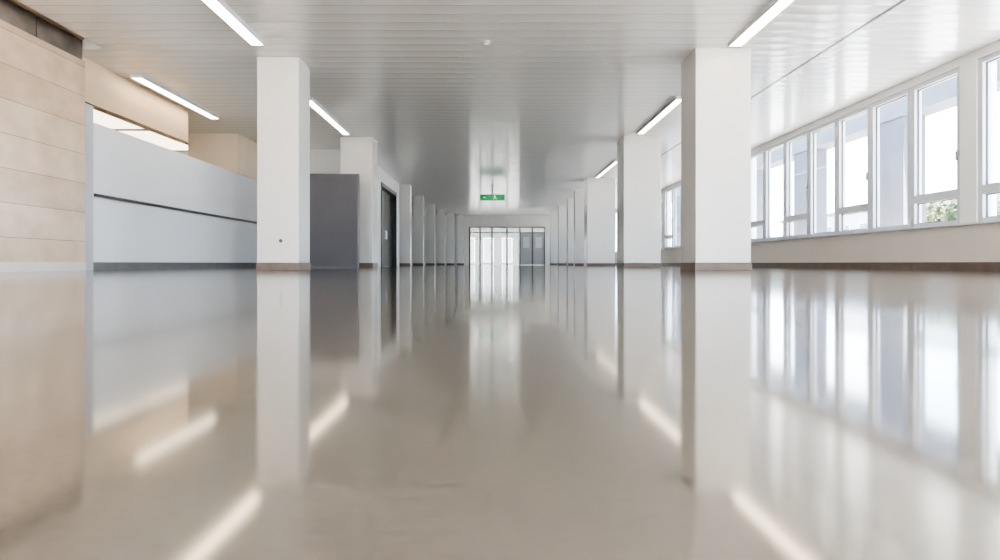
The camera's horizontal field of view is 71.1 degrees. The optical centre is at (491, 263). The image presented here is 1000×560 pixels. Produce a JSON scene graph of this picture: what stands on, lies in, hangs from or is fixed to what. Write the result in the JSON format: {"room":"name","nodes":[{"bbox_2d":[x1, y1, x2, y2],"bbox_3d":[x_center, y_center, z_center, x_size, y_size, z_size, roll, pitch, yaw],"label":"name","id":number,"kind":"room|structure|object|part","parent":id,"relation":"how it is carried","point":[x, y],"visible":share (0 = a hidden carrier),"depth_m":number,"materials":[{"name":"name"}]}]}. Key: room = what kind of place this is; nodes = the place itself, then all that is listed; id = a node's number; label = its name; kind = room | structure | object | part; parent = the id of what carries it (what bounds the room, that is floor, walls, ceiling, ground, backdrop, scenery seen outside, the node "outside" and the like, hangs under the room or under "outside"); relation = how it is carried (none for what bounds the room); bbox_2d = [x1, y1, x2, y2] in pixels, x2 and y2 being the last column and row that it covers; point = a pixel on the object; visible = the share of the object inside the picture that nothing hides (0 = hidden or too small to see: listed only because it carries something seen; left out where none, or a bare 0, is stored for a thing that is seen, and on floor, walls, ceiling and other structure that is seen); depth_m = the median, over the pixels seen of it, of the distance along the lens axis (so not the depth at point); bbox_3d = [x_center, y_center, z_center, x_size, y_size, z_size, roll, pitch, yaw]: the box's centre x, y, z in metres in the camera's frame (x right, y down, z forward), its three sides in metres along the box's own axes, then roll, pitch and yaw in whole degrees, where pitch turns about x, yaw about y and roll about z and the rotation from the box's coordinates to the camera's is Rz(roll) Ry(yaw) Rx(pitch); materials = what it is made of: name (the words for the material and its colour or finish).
{"room":"lobby","nodes":[
{"label":"lobby","id":0,"kind":"room"},
{"bbox_2d":[0,0,84,261],"bbox_3d":[-6.050,-2.210,3.625,0.300,4.380,13.250,0,0,0],"label":"wall","id":1,"kind":"structure","parent":0,"point":[42,85],"depth_m":9.15,"materials":[{"name":"stone"}]},
{"bbox_2d":[0,0,81,59],"bbox_3d":[-6.055,-3.085,3.575,0.250,0.310,13.150,0,0,0],"label":"band","id":2,"kind":"object","parent":1,"relation":"on","point":[11,13],"visible":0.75,"depth_m":9.17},
{"bbox_2d":[0,262,85,271],"bbox_3d":[-6.032,0.040,3.575,0.295,0.120,13.150,0,0,0],"label":"baseboard","id":3,"kind":"structure","parent":1,"relation":"attached to","point":[4,266],"depth_m":9.14,"materials":[{"name":"white paint"}]},
{"bbox_2d":[82,56,256,262],"bbox_3d":[-6.200,-1.560,14.575,0.200,3.080,8.850,0,0,0],"label":"wall","id":4,"kind":"structure","parent":0,"point":[125,166],"depth_m":12.73,"materials":[{"name":"paint"}]},
{"bbox_2d":[93,262,255,269],"bbox_3d":[-6.184,0.040,14.750,0.192,0.120,8.500,0,0,0],"label":"baseboard","id":5,"kind":"structure","parent":4,"relation":"attached to","point":[96,265],"depth_m":12.89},
{"bbox_2d":[94,194,256,223],"bbox_3d":[-6.103,-1.049,14.800,0.095,0.038,8.200,0,0,0],"label":"handrail","id":6,"kind":"object","parent":4,"relation":"attached to","point":[96,195],"visible":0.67,"depth_m":13.02,"materials":[{"name":"black metal"}]},
{"bbox_2d":[188,134,256,179],"bbox_3d":[-6.660,-2.630,17.850,1.180,0.940,2.300,0,0,0],"label":"wall","id":7,"kind":"structure","parent":0,"point":[236,153],"depth_m":16.70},
{"bbox_2d":[176,149,398,266],"bbox_3d":[-6.400,-1.500,23.100,5.600,3.200,8.200,0,0,0],"label":"wall","id":8,"kind":"structure","parent":0,"point":[322,161],"depth_m":19.00,"materials":[{"name":"white paint"}]},
{"bbox_2d":[381,182,396,266],"bbox_3d":[-3.690,-1.275,24.500,0.220,2.750,3.600,0,0,0],"label":"door","id":9,"kind":"structure","parent":8,"relation":"in","point":[388,196],"depth_m":25.30,"materials":[{"name":"black metal"}]},
{"bbox_2d":[412,215,557,264],"bbox_3d":[-0.925,-1.500,45.150,16.550,3.200,0.300,0,0,0],"label":"wall","id":10,"kind":"structure","parent":0,"point":[469,220],"depth_m":45.00,"materials":[{"name":"white paint"}]},
{"bbox_2d":[469,227,544,264],"bbox_3d":[0.960,-1.130,45.060,4.880,2.460,0.120,0,0,0],"label":"door","id":11,"kind":"structure","parent":10,"relation":"in","point":[531,244],"depth_m":45.04,"materials":[{"name":"grey metal"}]},
{"bbox_3d":[2.200,-1.350,45.047,0.400,0.700,0.005,0,0,0],"label":"pane","id":12,"kind":"part","parent":11,"relation":"part of","materials":[{"name":"glass"}]},
{"bbox_3d":[3.000,-1.350,45.047,0.400,0.700,0.005,0,0,0],"label":"pane","id":13,"kind":"part","parent":11,"relation":"part of","materials":[{"name":"white glass"}]},
{"bbox_2d":[0,265,999,559],"bbox_3d":[-1.025,0.200,21.150,16.750,0.200,48.300,0,0,0],"label":"floor","id":14,"kind":"structure","parent":0,"point":[426,412],"depth_m":0.48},
{"bbox_2d":[85,103,92,269],"bbox_3d":[-6.130,-1.130,10.350,0.300,2.460,0.300,0,0,0],"label":"post","id":15,"kind":"object","parent":14,"relation":"on","point":[88,108],"visible":0.14,"depth_m":10.40,"materials":[{"name":"white metal"}]},
{"bbox_2d":[256,57,310,269],"bbox_3d":[-3.212,-1.500,10.825,0.649,3.200,0.674,0,0,0],"label":"column","id":16,"kind":"structure","parent":14,"relation":"on","point":[283,83],"depth_m":10.50,"materials":[{"name":"paint"}]},
{"bbox_2d":[277,237,283,243],"bbox_3d":[-3.165,-0.340,10.492,0.100,0.100,0.015,0,0,0],"label":"wall socket","id":17,"kind":"object","parent":16,"relation":"attached to","point":[280,240],"visible":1,"depth_m":10.49,"materials":[{"name":"white plastic"}]},
{"bbox_2d":[310,174,358,267],"bbox_3d":[-4.175,-0.995,16.350,2.130,2.190,0.140,0,0,0],"label":"partition panel","id":18,"kind":"object","parent":14,"relation":"on","point":[334,198],"visible":0.59,"depth_m":16.30,"materials":[{"name":"grey laminate"}]},
{"bbox_2d":[340,137,377,267],"bbox_3d":[-3.325,-1.500,17.525,0.814,3.200,0.774,0,0,0],"label":"column","id":19,"kind":"structure","parent":14,"relation":"on","point":[358,155],"depth_m":17.15,"materials":[{"name":"paint"}]},
{"bbox_2d":[399,185,411,265],"bbox_3d":[-3.515,-1.500,27.800,0.614,3.200,0.624,0,0,0],"label":"column","id":20,"kind":"structure","parent":14,"relation":"on","point":[405,191],"depth_m":27.50,"materials":[{"name":"paint"}]},
{"bbox_2d":[413,196,423,265],"bbox_3d":[-3.380,-1.500,32.250,0.484,3.200,0.524,0,0,0],"label":"column","id":21,"kind":"structure","parent":14,"relation":"on","point":[418,201],"depth_m":32.00,"materials":[{"name":"paint"}]},
{"bbox_2d":[426,204,434,264],"bbox_3d":[-3.220,-1.500,36.750,0.464,3.200,0.524,0,0,0],"label":"column","id":22,"kind":"structure","parent":14,"relation":"on","point":[430,208],"depth_m":36.50,"materials":[{"name":"paint"}]},
{"bbox_2d":[436,210,444,264],"bbox_3d":[-2.950,-1.500,40.400,0.484,3.200,0.424,0,0,0],"label":"column","id":23,"kind":"structure","parent":14,"relation":"on","point":[440,213],"depth_m":40.20,"materials":[{"name":"paint"}]},
{"bbox_2d":[446,213,454,264],"bbox_3d":[-2.535,-1.500,43.000,0.494,3.200,0.424,0,0,0],"label":"column","id":24,"kind":"structure","parent":14,"relation":"on","point":[450,216],"depth_m":42.80,"materials":[{"name":"paint"}]},
{"bbox_2d":[457,214,463,264],"bbox_3d":[-1.990,-1.500,44.400,0.444,3.200,0.424,0,0,0],"label":"column","id":25,"kind":"structure","parent":14,"relation":"on","point":[460,217],"depth_m":44.20,"materials":[{"name":"paint"}]},
{"bbox_2d":[550,211,556,264],"bbox_3d":[3.625,-1.500,41.200,0.434,3.200,0.424,0,0,0],"label":"column","id":26,"kind":"structure","parent":14,"relation":"on","point":[553,214],"depth_m":41.00,"materials":[{"name":"paint"}]},
{"bbox_2d":[557,205,566,264],"bbox_3d":[3.740,-1.500,37.250,0.464,3.200,0.524,0,0,0],"label":"column","id":27,"kind":"structure","parent":14,"relation":"on","point":[562,209],"depth_m":37.00,"materials":[{"name":"paint"}]},
{"bbox_2d":[566,198,573,265],"bbox_3d":[3.920,-1.500,33.500,0.664,3.200,0.624,0,0,0],"label":"column","id":28,"kind":"structure","parent":14,"relation":"on","point":[570,201],"depth_m":33.20,"materials":[{"name":"paint"}]},
{"bbox_2d":[573,190,583,265],"bbox_3d":[3.775,-1.500,29.750,0.574,3.200,0.524,0,0,0],"label":"column","id":29,"kind":"structure","parent":14,"relation":"on","point":[578,194],"depth_m":29.50,"materials":[{"name":"paint"}]},
{"bbox_2d":[584,178,614,265],"bbox_3d":[3.960,-1.500,25.850,1.024,3.200,0.924,0,0,0],"label":"column","id":30,"kind":"structure","parent":14,"relation":"on","point":[599,193],"depth_m":25.40,"materials":[{"name":"paint"}]},
{"bbox_2d":[617,136,660,267],"bbox_3d":[3.650,-1.500,17.450,0.924,3.200,0.924,0,0,0],"label":"column","id":31,"kind":"structure","parent":14,"relation":"on","point":[638,157],"depth_m":17.00,"materials":[{"name":"paint"}]},
{"bbox_2d":[680,48,751,269],"bbox_3d":[3.328,-1.500,10.460,0.820,3.200,0.804,0,0,0],"label":"column","id":32,"kind":"structure","parent":14,"relation":"on","point":[715,82],"depth_m":10.07,"materials":[{"name":"paint"}]},
{"bbox_2d":[17,0,999,214],"bbox_3d":[-1.025,-3.275,21.150,16.750,0.350,48.300,0,0,0],"label":"ceiling","id":33,"kind":"structure","parent":0,"point":[538,111],"depth_m":10.69,"materials":[{"name":"metal"}]},
{"bbox_2d":[84,38,104,49],"bbox_3d":[-5.700,-3.750,3.575,0.400,1.300,13.150,0,0,0],"label":"fascia","id":34,"kind":"object","parent":33,"relation":"attached to","point":[88,45],"visible":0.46,"depth_m":10.12,"materials":[{"name":"white paint"}]},
{"bbox_2d":[93,109,142,128],"bbox_3d":[-8.300,-3.075,13.950,0.940,0.050,3.940,0,0,0],"label":"ceiling light","id":35,"kind":"object","parent":33,"relation":"attached to","point":[100,118],"visible":0.09,"depth_m":15.19,"materials":[{"name":"beige plastic"}]},
{"bbox_2d":[114,129,187,150],"bbox_3d":[-8.300,-3.075,17.500,0.940,0.050,2.840,0,0,0],"label":"ceiling light","id":36,"kind":"object","parent":33,"relation":"attached to","point":[143,134],"visible":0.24,"depth_m":17.28,"materials":[{"name":"beige plastic"}]},
{"bbox_2d":[129,74,220,118],"bbox_3d":[-5.850,-3.075,13.150,0.210,0.050,3.340,0,0,0],"label":"ceiling light","id":37,"kind":"object","parent":33,"relation":"attached to","point":[140,78],"visible":1,"depth_m":12.75,"materials":[{"name":"beige plastic"}]},
{"bbox_2d":[200,0,265,45],"bbox_3d":[-3.280,-3.075,8.000,0.210,0.050,3.640,0,0,0],"label":"ceiling light","id":38,"kind":"object","parent":33,"relation":"attached to","point":[220,8],"visible":1,"depth_m":8.85,"materials":[{"name":"beige plastic"}]},
{"bbox_2d":[310,98,349,134],"bbox_3d":[-3.450,-3.075,14.850,0.180,0.050,3.540,0,0,0],"label":"ceiling light","id":39,"kind":"object","parent":33,"relation":"attached to","point":[314,105],"visible":0.76,"depth_m":14.65,"materials":[{"name":"beige plastic"}]},
{"bbox_2d":[482,41,490,45],"bbox_3d":[-0.080,-3.078,9.800,0.130,0.045,0.130,0,0,0],"label":"smoke detector","id":40,"kind":"object","parent":33,"relation":"attached to","point":[485,43],"visible":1,"depth_m":9.77,"materials":[{"name":"white plastic"}]},
{"bbox_2d":[480,185,504,200],"bbox_3d":[0.020,-2.800,27.800,0.980,0.600,0.100,0,0,0],"label":"exit sign","id":41,"kind":"object","parent":33,"relation":"hanging from","point":[483,197],"visible":1,"depth_m":27.76,"materials":[{"name":"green plastic"}]},
{"bbox_2d":[595,160,616,177],"bbox_3d":[3.750,-3.075,23.000,0.160,0.050,4.040,0,0,0],"label":"ceiling light","id":42,"kind":"object","parent":33,"relation":"attached to","point":[611,165],"visible":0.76,"depth_m":22.79,"materials":[{"name":"beige plastic"}]},
{"bbox_2d":[636,96,680,133],"bbox_3d":[3.500,-3.075,14.750,0.180,0.050,3.540,0,0,0],"label":"ceiling light","id":43,"kind":"object","parent":33,"relation":"attached to","point":[676,101],"visible":0.83,"depth_m":14.42,"materials":[{"name":"beige plastic"}]},
{"bbox_2d":[615,0,905,184],"bbox_3d":[4.850,-3.097,21.000,0.040,0.006,48.000,0,0,0],"label":"groove","id":44,"kind":"object","parent":33,"relation":"attached to","point":[902,1],"depth_m":10.01,"materials":[{"name":"black metal"}]},
{"bbox_2d":[727,0,795,46],"bbox_3d":[3.420,-3.075,8.020,0.210,0.050,3.680,0,0,0],"label":"ceiling light","id":45,"kind":"object","parent":33,"relation":"attached to","point":[775,8],"visible":1,"depth_m":8.89,"materials":[{"name":"beige plastic"}]},
{"bbox_2d":[615,40,999,262],"bbox_3d":[7.200,-1.560,21.000,0.300,3.080,48.000,0,0,0],"label":"wall","id":46,"kind":"structure","parent":0,"point":[972,242],"depth_m":11.33,"materials":[{"name":"white paint"}]},
{"bbox_2d":[615,211,616,252],"bbox_3d":[7.135,-1.785,40.205,0.130,2.370,1.270,0,0,0],"label":"window","id":47,"kind":"structure","parent":46,"relation":"in","point":[616,211],"depth_m":40.74,"materials":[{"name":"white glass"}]},
{"bbox_2d":[665,188,672,248],"bbox_3d":[7.110,-1.785,28.055,0.180,2.370,1.270,0,0,0],"label":"window","id":48,"kind":"structure","parent":46,"relation":"in","point":[667,236],"depth_m":28.58,"materials":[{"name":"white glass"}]},
{"bbox_2d":[673,184,680,247],"bbox_3d":[7.135,-1.785,26.785,0.130,2.370,1.270,0,0,0],"label":"window","id":49,"kind":"structure","parent":46,"relation":"in","point":[678,186],"depth_m":27.32,"materials":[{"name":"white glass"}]},
{"bbox_2d":[751,150,763,240],"bbox_3d":[7.110,-1.785,18.805,0.180,2.370,1.270,0,0,0],"label":"window","id":50,"kind":"structure","parent":46,"relation":"in","point":[761,222],"depth_m":18.85,"materials":[{"name":"white plastic"}]},
{"bbox_2d":[764,141,784,239],"bbox_3d":[7.135,-1.785,17.535,0.130,2.370,1.270,0,0,0],"label":"window","id":51,"kind":"structure","parent":46,"relation":"in","point":[767,152],"depth_m":18.07,"materials":[{"name":"white plastic"}]},
{"bbox_2d":[785,131,808,237],"bbox_3d":[7.110,-1.785,16.265,0.180,2.370,1.270,0,0,0],"label":"window","id":52,"kind":"structure","parent":46,"relation":"in","point":[789,218],"depth_m":16.79,"materials":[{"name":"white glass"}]},
{"bbox_2d":[615,262,999,270],"bbox_3d":[7.190,0.040,21.000,0.320,0.120,48.000,0,0,0],"label":"baseboard","id":53,"kind":"structure","parent":46,"relation":"attached to","point":[986,266],"depth_m":12.26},
{"bbox_2d":[809,119,836,235],"bbox_3d":[7.135,-1.785,14.995,0.130,2.370,1.270,0,0,0],"label":"window","id":54,"kind":"structure","parent":46,"relation":"in","point":[812,133],"depth_m":15.52,"materials":[{"name":"white plastic"}]},
{"bbox_2d":[661,220,999,249],"bbox_3d":[7.060,-0.588,21.000,0.120,0.025,48.000,0,0,0],"label":"window sill","id":55,"kind":"structure","parent":46,"relation":"on","point":[994,221],"depth_m":12.27,"materials":[{"name":"white stone"}]},
{"bbox_2d":[837,105,869,233],"bbox_3d":[7.110,-1.785,13.725,0.180,2.370,1.270,0,0,0],"label":"window","id":56,"kind":"structure","parent":46,"relation":"in","point":[842,210],"depth_m":14.24,"materials":[{"name":"white plastic"}]},
{"bbox_2d":[870,88,910,230],"bbox_3d":[7.135,-1.785,12.455,0.130,2.370,1.270,0,0,0],"label":"window","id":57,"kind":"structure","parent":46,"relation":"in","point":[875,107],"depth_m":12.99,"materials":[{"name":"white plastic"}]},
{"bbox_2d":[911,67,959,227],"bbox_3d":[7.110,-1.785,11.185,0.180,2.370,1.270,0,0,0],"label":"window","id":58,"kind":"structure","parent":46,"relation":"in","point":[917,198],"depth_m":11.71,"materials":[{"name":"white plastic"}]},
{"bbox_3d":[7.045,-1.640,10.600,0.050,0.160,0.030,0,0,0],"label":"handle","id":59,"kind":"part","parent":58,"relation":"part of","materials":[{"name":"metal"}]},
{"bbox_2d":[978,50,999,221],"bbox_3d":[7.110,-1.785,9.555,0.180,2.370,1.270,0,0,0],"label":"window","id":60,"kind":"structure","parent":46,"relation":"in","point":[986,188],"depth_m":10.09,"materials":[{"name":"white plastic"}]},
{"label":"outside","id":61,"kind":"structure","parent":0,"visible":0},
{"bbox_3d":[33.525,0.510,50.000,187.050,0.380,220.000,0,0,0],"label":"ground","id":62,"kind":"structure","parent":61,"visible":0},
{"bbox_2d":[471,228,543,264],"bbox_3d":[1.000,-3.290,62.970,16.000,7.220,6.060,0,0,0],"label":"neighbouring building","id":63,"kind":"structure","parent":62,"relation":"on","point":[499,239],"depth_m":60.01,"materials":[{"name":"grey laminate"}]},
{"bbox_3d":[-1.900,-1.150,59.945,0.760,1.960,0.010,0,0,0],"label":"pane","id":64,"kind":"part","parent":63,"relation":"part of","materials":[{"name":"white glass"}]},
{"bbox_3d":[-0.300,-1.150,59.945,0.760,1.960,0.010,0,0,0],"label":"pane","id":65,"kind":"part","parent":63,"relation":"part of","materials":[{"name":"white glass"}]},
{"bbox_3d":[1.300,-1.150,59.945,0.760,1.960,0.010,0,0,0],"label":"pane","id":66,"kind":"part","parent":63,"relation":"part of","materials":[{"name":"white glass"}]},
{"bbox_2d":[780,193,999,234],"bbox_3d":[48.000,-3.090,84.000,8.600,6.820,44.600,0,0,0],"label":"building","id":67,"kind":"structure","parent":62,"relation":"on","point":[856,220],"depth_m":85.68,"materials":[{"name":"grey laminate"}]},
{"bbox_3d":[43.915,-3.700,82.700,0.030,2.100,1.900,0,0,0],"label":"pane","id":68,"kind":"part","parent":67,"relation":"part of","materials":[{"name":"white glass"}]},
{"bbox_2d":[926,204,947,217],"bbox_3d":[30.051,-1.992,45.493,4.765,4.625,6.248,0,0,38],"label":"tree","id":69,"kind":"object","parent":62,"relation":"on","point":[941,208],"visible":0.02,"depth_m":44.33,"materials":[{"name":"green plant"}]},
{"bbox_2d":[926,201,954,221],"bbox_3d":[25.831,-1.706,41.400,5.126,4.052,6.035,0,0,0],"label":"tree","id":70,"kind":"object","parent":62,"relation":"on","point":[930,217],"visible":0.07,"depth_m":40.98,"materials":[{"name":"green plant"}]},
{"bbox_2d":[944,194,999,220],"bbox_3d":[25.055,-1.691,34.215,4.925,4.021,5.377,0,0,0],"label":"tree","id":71,"kind":"object","parent":62,"relation":"on","point":[952,204],"visible":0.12,"depth_m":35.16,"materials":[{"name":"green plant"}]},
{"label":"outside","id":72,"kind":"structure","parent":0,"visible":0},
{"bbox_3d":[8.775,0.215,21.000,2.850,0.190,48.000,0,0,0],"label":"floor","id":73,"kind":"structure","parent":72,"visible":0},
{"bbox_2d":[661,204,661,246],"bbox_3d":[9.450,-1.590,39.200,0.600,3.420,1.200,0,0,0],"label":"concrete pillar","id":74,"kind":"structure","parent":73,"relation":"on","point":[661,204],"depth_m":38.65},
{"bbox_2d":[676,196,680,245],"bbox_3d":[9.450,-1.590,34.600,0.600,3.420,1.200,0,0,0],"label":"concrete pillar","id":75,"kind":"structure","parent":73,"relation":"on","point":[678,199],"depth_m":34.53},
{"bbox_2d":[757,171,762,237],"bbox_3d":[9.450,-1.590,25.400,0.600,3.420,1.200,0,0,0],"label":"concrete pillar","id":76,"kind":"structure","parent":73,"relation":"on","point":[759,173],"depth_m":24.85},
{"bbox_2d":[794,150,826,234],"bbox_3d":[9.450,-1.590,20.800,0.600,3.420,1.200,0,0,0],"label":"concrete pillar","id":77,"kind":"structure","parent":73,"relation":"on","point":[800,160],"depth_m":20.48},
{"bbox_2d":[661,59,999,203],"bbox_3d":[9.450,-3.550,21.000,0.600,0.500,48.000,0,0,0],"label":"concrete beam","id":78,"kind":"structure","parent":77,"relation":"on","point":[942,96],"depth_m":16.36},
{"bbox_2d":[880,116,925,226],"bbox_3d":[9.450,-1.590,16.200,0.600,3.420,1.200,0,0,0],"label":"concrete pillar","id":79,"kind":"structure","parent":73,"relation":"on","point":[893,133],"depth_m":15.96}
]}

